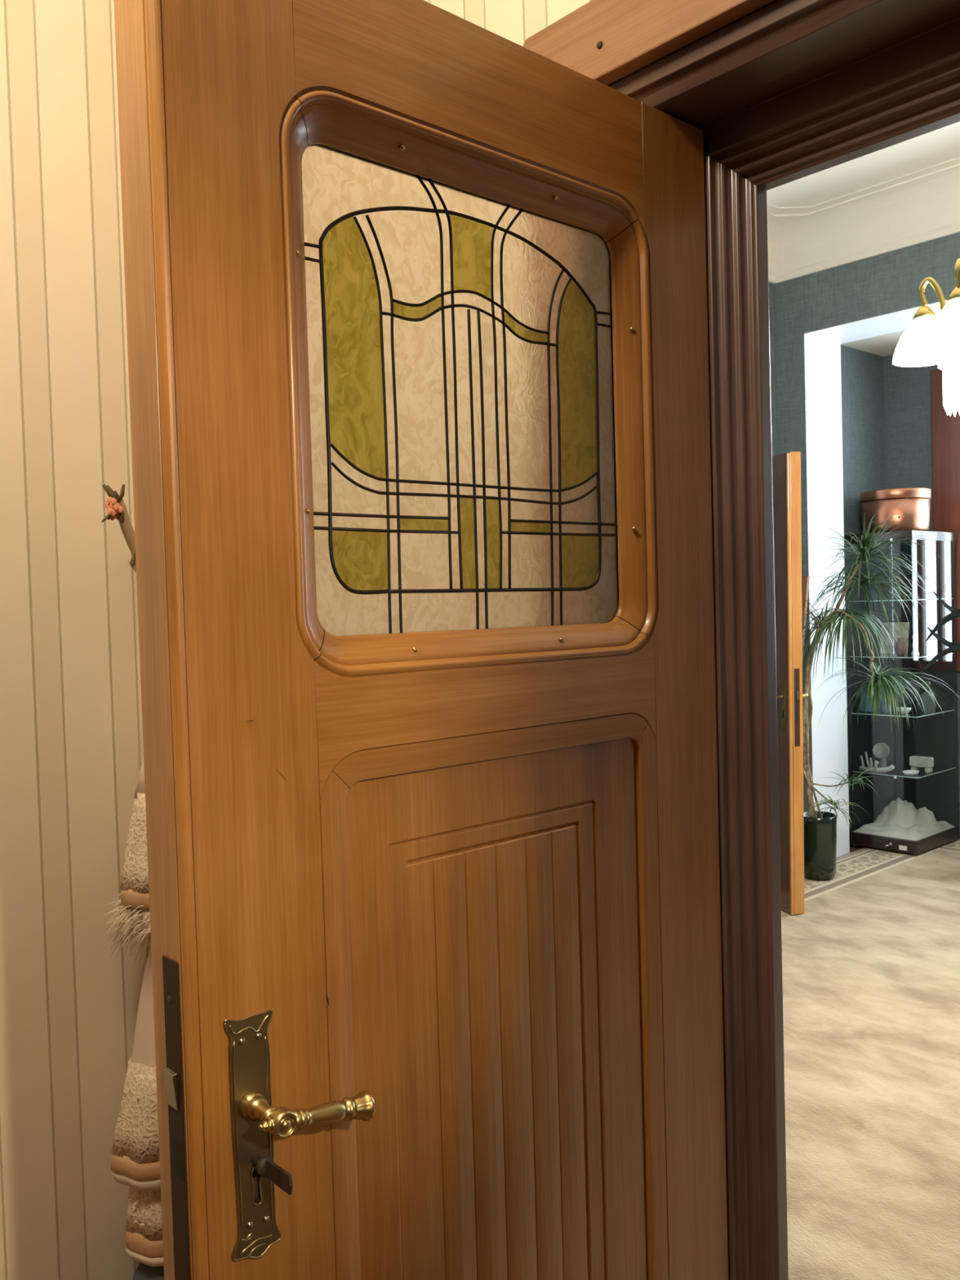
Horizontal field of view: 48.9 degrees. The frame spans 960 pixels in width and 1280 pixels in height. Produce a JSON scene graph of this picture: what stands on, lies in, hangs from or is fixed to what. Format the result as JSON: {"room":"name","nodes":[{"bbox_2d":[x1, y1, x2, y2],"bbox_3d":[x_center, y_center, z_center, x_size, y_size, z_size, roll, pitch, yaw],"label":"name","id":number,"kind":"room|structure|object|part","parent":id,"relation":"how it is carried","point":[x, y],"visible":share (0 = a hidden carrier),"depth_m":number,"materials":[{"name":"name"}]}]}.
{"room":"home hallway","nodes":[
{"label":"home hallway","id":0,"kind":"room"},
{"bbox_2d":[0,0,150,1279],"bbox_3d":[-1.735,-0.178,1.073,3.540,3.412,0.100,-3,2,-42],"label":"wall","id":1,"kind":"structure","parent":0,"point":[72,748],"depth_m":1.90,"materials":[{"name":"beige paper"}]},
{"bbox_2d":[101,484,136,565],"bbox_3d":[-0.631,-0.202,1.884,0.038,0.132,0.206,-2,2,-6],"label":"ornament","id":2,"kind":"object","parent":1,"relation":"attached to","point":[115,505],"visible":0.99,"depth_m":1.80,"materials":[{"name":"brown plant"}]},
{"bbox_2d":[100,758,164,1266],"bbox_3d":[-0.492,0.585,1.945,0.268,0.986,0.391,0,2,38],"label":"costume","id":3,"kind":"object","parent":1,"relation":"hanging from","point":[135,1159],"visible":0.28,"depth_m":1.82,"materials":[{"name":"beige fabric"}]},
{"bbox_3d":[-0.494,0.494,1.943,0.391,0.133,0.269,-3,2,-42],"label":"fluff trim","id":4,"kind":"part","parent":3,"relation":"part of","materials":[{"name":"beige fur"}]},
{"bbox_2d":[133,1262,164,1279],"bbox_3d":[-0.475,1.249,1.966,0.355,0.345,0.177,-3,2,-42],"label":"garment","id":5,"kind":"object","parent":3,"relation":"hanging from","point":[143,1272],"visible":0.07,"depth_m":1.85,"materials":[{"name":"grey fabric"}]},
{"bbox_2d":[423,0,778,86],"bbox_3d":[0.341,-0.252,1.492,0.105,3.412,5.060,-3,2,-42],"label":"wall","id":6,"kind":"structure","parent":0,"point":[516,21],"depth_m":1.68,"materials":[{"name":"beige paper"}]},
{"bbox_2d":[113,0,728,1279],"bbox_3d":[0.036,0.351,1.320,0.882,2.188,0.144,-3,2,-42],"label":"door","id":7,"kind":"structure","parent":6,"relation":"in","point":[415,294],"depth_m":1.24,"materials":[{"name":"brown wood"}]},
{"bbox_3d":[-0.300,0.506,1.054,0.006,0.379,0.033,-3,2,-42],"label":"lock plate","id":8,"kind":"part","parent":7,"relation":"part of","materials":[{"name":"brown"}]},
{"bbox_3d":[-0.231,0.504,1.072,0.055,0.252,0.003,-3,2,-42],"label":"plate","id":9,"kind":"part","parent":7,"relation":"part of","materials":[{"name":"brown metal"}]},
{"bbox_3d":[-0.218,0.471,1.054,0.029,0.029,0.041,-3,2,-42],"label":"lever handle","id":10,"kind":"part","parent":7,"relation":"part of","materials":[{"name":"gold metal"}]},
{"bbox_2d":[252,1155,293,1195],"bbox_3d":[-0.206,0.529,1.049,0.019,0.020,0.070,-3,2,-42],"label":"key","id":11,"kind":"object","parent":7,"relation":"attached to","point":[265,1166],"visible":1,"depth_m":1.05,"materials":[{"name":"grey metal"}]},
{"bbox_3d":[-0.143,-0.332,1.197,0.082,0.295,0.002,-3,2,-42],"label":"green pane","id":12,"kind":"part","parent":7,"relation":"part of","materials":[{"name":"green glass"}]},
{"bbox_3d":[-0.136,-0.090,1.205,0.081,0.071,0.002,-3,2,-42],"label":"green pane","id":13,"kind":"part","parent":7,"relation":"part of","materials":[{"name":"green glass"}]},
{"bbox_3d":[-0.075,-0.399,1.258,0.078,0.039,0.002,-3,2,-42],"label":"green pane","id":14,"kind":"part","parent":7,"relation":"part of","materials":[{"name":"green glass"}]},
{"bbox_3d":[-0.066,-0.138,1.267,0.076,0.018,0.002,-3,2,-42],"label":"green pane","id":15,"kind":"part","parent":7,"relation":"part of","materials":[{"name":"green glass"}]},
{"bbox_3d":[-0.001,-0.285,1.329,0.526,0.562,0.003,-3,2,-42],"label":"cream glass","id":16,"kind":"part","parent":7,"relation":"part of","materials":[{"name":"beige glass"}]},
{"bbox_3d":[-0.015,-0.120,1.313,0.026,0.115,0.002,-3,2,-42],"label":"green pane","id":17,"kind":"part","parent":7,"relation":"part of","materials":[{"name":"green glass"}]},
{"bbox_3d":[-0.008,-0.657,1.320,0.572,0.172,0.076,-3,2,-42],"label":"rail","id":18,"kind":"part","parent":7,"relation":"part of","materials":[{"name":"brown wood"}]},
{"bbox_3d":[-0.009,-0.476,1.317,0.072,0.098,0.002,-3,2,-42],"label":"green pane","id":19,"kind":"part","parent":7,"relation":"part of","materials":[{"name":"green glass"}]},
{"bbox_3d":[0.013,0.084,1.344,0.572,0.170,0.076,-3,2,-42],"label":"lock rail","id":20,"kind":"part","parent":7,"relation":"part of","materials":[{"name":"brown wood"}]},
{"bbox_3d":[0.036,0.658,1.355,0.540,1.065,0.043,-3,2,-42],"label":"fluted panel","id":21,"kind":"part","parent":7,"relation":"part of","materials":[{"name":"brown wood"}]},
{"bbox_3d":[0.016,-0.122,1.341,0.028,0.115,0.002,-3,2,-42],"label":"green pane","id":22,"kind":"part","parent":7,"relation":"part of","materials":[{"name":"green glass"}]},
{"bbox_3d":[0.060,-0.408,1.380,0.082,0.034,0.002,-3,2,-42],"label":"green pane","id":23,"kind":"part","parent":7,"relation":"part of","materials":[{"name":"green glass"}]},
{"bbox_3d":[0.067,-0.148,1.387,0.078,0.016,0.002,-3,2,-42],"label":"green pane","id":24,"kind":"part","parent":7,"relation":"part of","materials":[{"name":"green glass"}]},
{"bbox_3d":[0.133,-0.349,1.446,0.080,0.291,0.002,-3,2,-42],"label":"green pane","id":25,"kind":"part","parent":7,"relation":"part of","materials":[{"name":"green glass"}]},
{"bbox_3d":[0.138,-0.107,1.452,0.081,0.075,0.002,-3,2,-42],"label":"green pane","id":26,"kind":"part","parent":7,"relation":"part of","materials":[{"name":"green glass"}]},
{"bbox_2d":[522,0,959,1279],"bbox_3d":[0.637,0.256,1.254,0.248,2.371,1.344,-3,2,-42],"label":"door frame","id":27,"kind":"structure","parent":6,"relation":"attached to","point":[788,91],"depth_m":1.59,"materials":[{"name":"dark brown stained wood"}]},
{"bbox_2d":[768,282,777,456],"bbox_3d":[0.230,-0.413,4.733,3.874,3.532,0.100,-3,2,-42],"label":"wall","id":28,"kind":"structure","parent":0,"point":[771,286],"depth_m":5.94,"materials":[{"name":"white paint"}]},
{"bbox_2d":[772,451,808,915],"bbox_3d":[1.362,0.204,5.240,0.194,2.168,0.688,-2,2,-21],"label":"door","id":29,"kind":"structure","parent":28,"relation":"in","point":[786,467],"depth_m":4.95,"materials":[{"name":"brown wood"}]},
{"bbox_3d":[1.398,0.270,4.971,0.066,0.024,0.024,-2,2,-15],"label":"lever handle","id":30,"kind":"part","parent":29,"relation":"part of","materials":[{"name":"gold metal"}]},
{"bbox_3d":[1.431,0.299,4.981,0.005,0.240,0.043,-2,2,-15],"label":"plate","id":31,"kind":"part","parent":29,"relation":"part of","materials":[{"name":"brown metal"}]},
{"bbox_3d":[1.483,0.316,4.938,0.030,0.365,0.008,-2,2,-15],"label":"lock plate","id":32,"kind":"part","parent":29,"relation":"part of","materials":[{"name":"brown metal"}]},
{"bbox_3d":[1.526,0.265,5.001,0.060,0.026,0.026,-2,2,-15],"label":"lever handle","id":33,"kind":"part","parent":29,"relation":"part of","materials":[{"name":"gold metal"}]},
{"bbox_2d":[849,844,866,853],"bbox_3d":[1.448,1.421,2.326,9.800,0.048,5.600,-3,2,-42],"label":"floor","id":34,"kind":"structure","parent":0,"point":[852,848],"depth_m":6.32,"materials":[{"name":"brown wood"}]},
{"bbox_2d":[801,576,809,658],"bbox_3d":[1.750,0.454,5.876,0.193,1.609,0.032,-1,2,16],"label":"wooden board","id":35,"kind":"object","parent":34,"relation":"on","point":[806,579],"visible":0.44,"depth_m":5.83,"materials":[{"name":"brown wood"}]},
{"bbox_2d":[781,839,959,1279],"bbox_3d":[2.233,1.330,3.497,4.940,0.012,4.045,-3,2,-42],"label":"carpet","id":36,"kind":"object","parent":34,"relation":"on","point":[871,964],"visible":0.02,"depth_m":3.35,"materials":[{"name":"beige carpet"}]},
{"bbox_2d":[801,500,959,880],"bbox_3d":[1.990,0.264,5.464,0.814,2.001,0.938,-3,2,-26],"label":"tree","id":37,"kind":"object","parent":36,"relation":"on","point":[820,827],"visible":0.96,"depth_m":5.48,"materials":[{"name":"green plant"}]},
{"bbox_3d":[1.782,0.442,5.617,0.101,1.045,0.056,-1,2,25],"label":"stem","id":38,"kind":"part","parent":37,"relation":"part of","materials":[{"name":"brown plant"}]},
{"bbox_3d":[1.768,0.448,5.613,0.024,1.034,0.124,-3,2,-42],"label":"stem","id":39,"kind":"part","parent":37,"relation":"part of","materials":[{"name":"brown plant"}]},
{"bbox_3d":[1.786,0.445,5.627,0.033,1.038,0.120,-3,2,-34],"label":"stem","id":40,"kind":"part","parent":37,"relation":"part of","materials":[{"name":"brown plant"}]},
{"bbox_3d":[1.781,0.766,5.575,0.010,0.196,0.186,-3,2,-42],"label":"stem","id":41,"kind":"part","parent":37,"relation":"part of","materials":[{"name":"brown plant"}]},
{"bbox_3d":[1.803,1.098,5.631,0.196,0.336,0.196,-3,2,-42],"label":"pot","id":42,"kind":"part","parent":37,"relation":"part of","materials":[{"name":"black ceramic"}]},
{"bbox_3d":[1.825,-0.113,5.563,0.386,0.309,0.441,-1,2,20],"label":"crown","id":43,"kind":"part","parent":37,"relation":"part of","materials":[{"name":"green plant"}]},
{"bbox_3d":[1.859,0.762,5.604,0.208,0.038,0.013,0,2,34],"label":"stem","id":44,"kind":"part","parent":37,"relation":"part of","materials":[{"name":"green plant"}]},
{"bbox_3d":[1.822,0.899,5.526,0.349,0.177,0.312,-2,2,-12],"label":"crown","id":45,"kind":"part","parent":37,"relation":"part of","materials":[{"name":"green plant"}]},
{"bbox_3d":[1.886,-0.243,5.493,0.247,0.364,0.042,0,2,39],"label":"stem","id":46,"kind":"part","parent":37,"relation":"part of","materials":[{"name":"green plant"}]},
{"bbox_3d":[1.908,0.025,5.460,0.024,0.357,0.321,-3,3,-45],"label":"stem","id":47,"kind":"part","parent":37,"relation":"part of","materials":[{"name":"green plant"}]},
{"bbox_3d":[1.933,0.739,5.532,0.367,0.139,0.323,-3,2,-42],"label":"crown","id":48,"kind":"part","parent":37,"relation":"part of","materials":[{"name":"green plant"}]},
{"bbox_3d":[1.891,0.056,5.542,0.806,0.454,0.752,-3,2,-42],"label":"crown","id":49,"kind":"part","parent":37,"relation":"part of","materials":[{"name":"green plant"}]},
{"bbox_3d":[1.958,-0.446,5.392,0.767,0.575,0.682,-2,2,-5],"label":"crown","id":50,"kind":"part","parent":37,"relation":"part of","materials":[{"name":"green plant"}]},
{"bbox_3d":[1.978,-0.213,5.477,0.641,0.385,0.752,-3,2,-42],"label":"crown","id":51,"kind":"part","parent":37,"relation":"part of","materials":[{"name":"green plant"}]},
{"bbox_3d":[2.049,0.274,5.336,0.700,0.392,0.733,-3,2,-42],"label":"crown","id":52,"kind":"part","parent":37,"relation":"part of","materials":[{"name":"green plant"}]},
{"bbox_3d":[2.050,0.320,5.331,0.274,0.286,0.366,-2,2,-23],"label":"crown","id":53,"kind":"part","parent":37,"relation":"part of","materials":[{"name":"green plant"}]},
{"bbox_2d":[844,529,959,855],"bbox_3d":[2.519,0.295,6.318,0.581,1.857,0.425,-3,2,-42],"label":"display cabinet","id":54,"kind":"object","parent":36,"relation":"on","point":[935,735],"visible":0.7,"depth_m":6.43,"materials":[{"name":"black glass"}]},
{"bbox_2d":[858,690,876,712],"bbox_3d":[2.335,0.369,6.355,0.105,0.125,0.104,-3,2,-42],"label":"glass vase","id":55,"kind":"object","parent":54,"relation":"on","point":[863,706],"visible":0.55,"depth_m":6.32,"materials":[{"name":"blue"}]},
{"bbox_3d":[2.385,0.278,6.475,0.540,1.720,0.012,-3,2,-42],"label":"panel","id":56,"kind":"part","parent":54,"relation":"part of","materials":[{"name":"black"}]},
{"bbox_2d":[858,751,894,772],"bbox_3d":[2.353,0.728,6.263,0.051,0.117,0.211,-3,2,-42],"label":"coral","id":57,"kind":"object","parent":54,"relation":"on","point":[862,767],"visible":0.98,"depth_m":6.27,"materials":[{"name":"white"}]},
{"bbox_2d":[872,742,889,768],"bbox_3d":[2.427,0.700,6.390,0.084,0.157,0.081,-2,2,-3],"label":"scallop shell","id":58,"kind":"object","parent":54,"relation":"on","point":[881,750],"visible":0.98,"depth_m":6.40,"materials":[{"name":"grey"}]},
{"bbox_2d":[881,697,893,712],"bbox_3d":[2.431,0.386,6.294,0.075,0.089,0.074,-3,2,-42],"label":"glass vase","id":59,"kind":"object","parent":54,"relation":"on","point":[882,698],"visible":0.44,"depth_m":6.27,"materials":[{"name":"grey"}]},
{"bbox_2d":[880,622,909,653],"bbox_3d":[2.535,-0.013,6.452,0.168,0.190,0.032,0,2,37],"label":"picture card","id":60,"kind":"object","parent":54,"relation":"on","point":[906,624],"visible":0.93,"depth_m":6.45,"materials":[{"name":"grey paper"}]},
{"bbox_2d":[859,487,931,533],"bbox_3d":[2.466,-0.758,6.264,0.395,0.246,0.395,-3,2,-42],"label":"copper pot","id":61,"kind":"object","parent":54,"relation":"on","point":[917,500],"visible":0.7,"depth_m":6.10,"materials":[{"name":"brown metal"}]},
{"bbox_2d":[853,652,939,657],"bbox_3d":[2.534,0.090,6.330,0.493,0.006,0.400,-3,2,-42],"label":"shelf","id":62,"kind":"object","parent":54,"relation":"attached to","point":[922,654],"depth_m":6.29,"materials":[{"name":"clear glass"}]},
{"bbox_2d":[880,666,919,708],"bbox_3d":[2.562,0.293,6.466,0.068,0.257,0.255,-3,2,-42],"label":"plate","id":63,"kind":"object","parent":54,"relation":"on","point":[911,695],"visible":0.25,"depth_m":6.42,"materials":[{"name":"grey ceramic"}]},
{"bbox_2d":[894,637,906,655],"bbox_3d":[2.490,0.038,6.251,0.066,0.104,0.065,-3,2,-42],"label":"jug","id":64,"kind":"object","parent":54,"relation":"on","point":[900,640],"visible":0.92,"depth_m":6.23,"materials":[{"name":"brown ceramic"}]},
{"bbox_2d":[854,706,951,716],"bbox_3d":[2.544,0.430,6.341,0.493,0.006,0.400,-3,2,-42],"label":"shelf","id":65,"kind":"object","parent":54,"relation":"attached to","point":[947,710],"depth_m":6.29,"materials":[{"name":"clear glass"}]},
{"bbox_2d":[853,797,955,840],"bbox_3d":[2.548,1.052,6.343,0.508,0.169,0.393,-3,2,-42],"label":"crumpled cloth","id":66,"kind":"object","parent":54,"relation":"on","point":[900,819],"visible":1,"depth_m":6.30,"materials":[{"name":"beige fabric"}]},
{"bbox_2d":[897,706,911,713],"bbox_3d":[2.495,0.414,6.210,0.084,0.032,0.084,-3,2,-42],"label":"porcelain bowl","id":67,"kind":"object","parent":54,"relation":"on","point":[908,708],"visible":0.7,"depth_m":6.19,"materials":[{"name":"white ceramic"}]},
{"bbox_2d":[866,597,953,600],"bbox_3d":[2.525,-0.240,6.320,0.493,0.006,0.400,-3,2,-42],"label":"shelf","id":68,"kind":"object","parent":54,"relation":"attached to","point":[873,598],"depth_m":6.40,"materials":[{"name":"clear glass"}]},
{"bbox_2d":[902,769,919,774],"bbox_3d":[2.517,0.774,6.165,0.120,0.014,0.084,-3,2,-42],"label":"dish","id":69,"kind":"object","parent":54,"relation":"on","point":[908,771],"visible":1,"depth_m":6.18,"materials":[{"name":"white ceramic"}]},
{"bbox_2d":[911,634,919,655],"bbox_3d":[2.567,0.028,6.226,0.048,0.122,0.048,-3,2,-42],"label":"figurine","id":70,"kind":"object","parent":54,"relation":"on","point":[915,644],"visible":0.94,"depth_m":6.21,"materials":[{"name":"white ceramic"}]},
{"bbox_2d":[909,755,933,773],"bbox_3d":[2.610,0.734,6.238,0.060,0.088,0.125,-3,2,-42],"label":"stone slab","id":71,"kind":"object","parent":54,"relation":"on","point":[915,762],"visible":0.98,"depth_m":6.21,"materials":[{"name":"white stone"}]},
{"bbox_3d":[2.728,0.267,6.507,0.014,1.720,0.417,-3,2,-42],"label":"panel","id":72,"kind":"part","parent":54,"relation":"part of","materials":[{"name":"black"}]},
{"bbox_2d":[921,680,935,713],"bbox_3d":[2.634,0.334,6.201,0.076,0.187,0.076,-3,2,-42],"label":"glass bottle","id":73,"kind":"object","parent":54,"relation":"on","point":[929,705],"visible":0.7,"depth_m":6.17,"materials":[{"name":"grey"}]},
{"bbox_2d":[920,591,959,674],"bbox_3d":[2.668,0.486,5.620,0.310,1.508,0.663,-3,2,-42],"label":"plant","id":74,"kind":"object","parent":36,"relation":"on","point":[952,647],"visible":0.99,"depth_m":5.78,"materials":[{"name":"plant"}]},
{"bbox_2d":[840,345,884,535],"bbox_3d":[2.312,-0.301,6.533,0.857,3.072,0.100,-3,2,-42],"label":"wall","id":75,"kind":"structure","parent":0,"point":[861,371],"depth_m":6.48,"materials":[{"name":"green paper"}]},
{"bbox_2d":[766,121,959,207],"bbox_3d":[1.988,-2.188,2.968,4.270,0.055,5.060,-3,2,-42],"label":"ceiling","id":76,"kind":"structure","parent":0,"point":[942,144],"depth_m":4.99,"materials":[{"name":"beige paint"}]},
{"bbox_2d":[892,257,959,416],"bbox_3d":[1.494,-1.421,3.160,0.488,1.457,0.504,-3,2,-42],"label":"chandelier","id":77,"kind":"object","parent":76,"relation":"hanging from","point":[929,340],"visible":1,"depth_m":3.19,"materials":[{"name":"white glass"}]},
{"bbox_3d":[1.377,-0.933,3.268,0.190,0.135,0.190,-3,2,-42],"label":"lamp shade","id":78,"kind":"part","parent":77,"relation":"part of","materials":[{"name":"white glass"}]},
{"bbox_3d":[1.431,-1.014,3.233,0.164,0.212,0.017,-1,2,30],"label":"arm","id":79,"kind":"part","parent":77,"relation":"part of","materials":[{"name":"gold metal"}]},
{"bbox_3d":[1.397,-0.928,3.075,0.190,0.135,0.190,-3,2,-42],"label":"lamp shade","id":80,"kind":"part","parent":77,"relation":"part of","materials":[{"name":"white glass"}]},
{"bbox_3d":[1.554,-0.941,3.347,0.190,0.135,0.190,-3,2,-42],"label":"lamp shade","id":81,"kind":"part","parent":77,"relation":"part of","materials":[{"name":"white glass"}]},
{"bbox_3d":[1.444,-1.011,3.117,0.164,0.212,0.017,-3,2,-42],"label":"arm","id":82,"kind":"part","parent":77,"relation":"part of","materials":[{"name":"gold metal"}]},
{"bbox_2d":[773,232,959,811],"bbox_3d":[3.436,-0.494,4.353,0.379,3.532,4.960,-3,2,-42],"label":"wall","id":83,"kind":"structure","parent":0,"point":[888,282],"depth_m":5.71,"materials":[{"name":"green paper"}]},
{"bbox_2d":[766,156,959,284],"bbox_3d":[1.845,-2.043,2.840,3.874,0.268,4.860,-3,2,-42],"label":"trim","id":84,"kind":"structure","parent":83,"relation":"attached to","point":[922,206],"depth_m":5.43,"materials":[{"name":"beige paint"}]},
{"bbox_2d":[804,299,947,857],"bbox_3d":[3.338,-0.210,4.480,0.387,2.961,4.078,-3,2,-42],"label":"trim","id":85,"kind":"structure","parent":83,"relation":"attached to","point":[822,348],"depth_m":5.97,"materials":[{"name":"white paint"}]},
{"bbox_2d":[840,329,906,356],"bbox_3d":[3.877,-1.796,4.704,0.857,0.060,4.900,-3,2,-42],"label":"ceiling","id":86,"kind":"structure","parent":0,"point":[882,345],"depth_m":6.33,"materials":[{"name":"beige paint"}]},
{"bbox_2d":[883,354,959,839],"bbox_3d":[4.236,-0.277,4.969,0.100,3.012,4.800,-3,2,-42],"label":"wall","id":87,"kind":"structure","parent":0,"point":[908,437],"depth_m":6.56,"materials":[{"name":"paint"}]},
{"bbox_2d":[930,368,959,671],"bbox_3d":[3.865,-0.718,5.292,0.100,1.830,3.180,-3,2,-42],"label":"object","id":88,"kind":"structure","parent":87,"relation":"in","point":[945,428],"depth_m":6.37,"materials":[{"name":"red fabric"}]}
]}

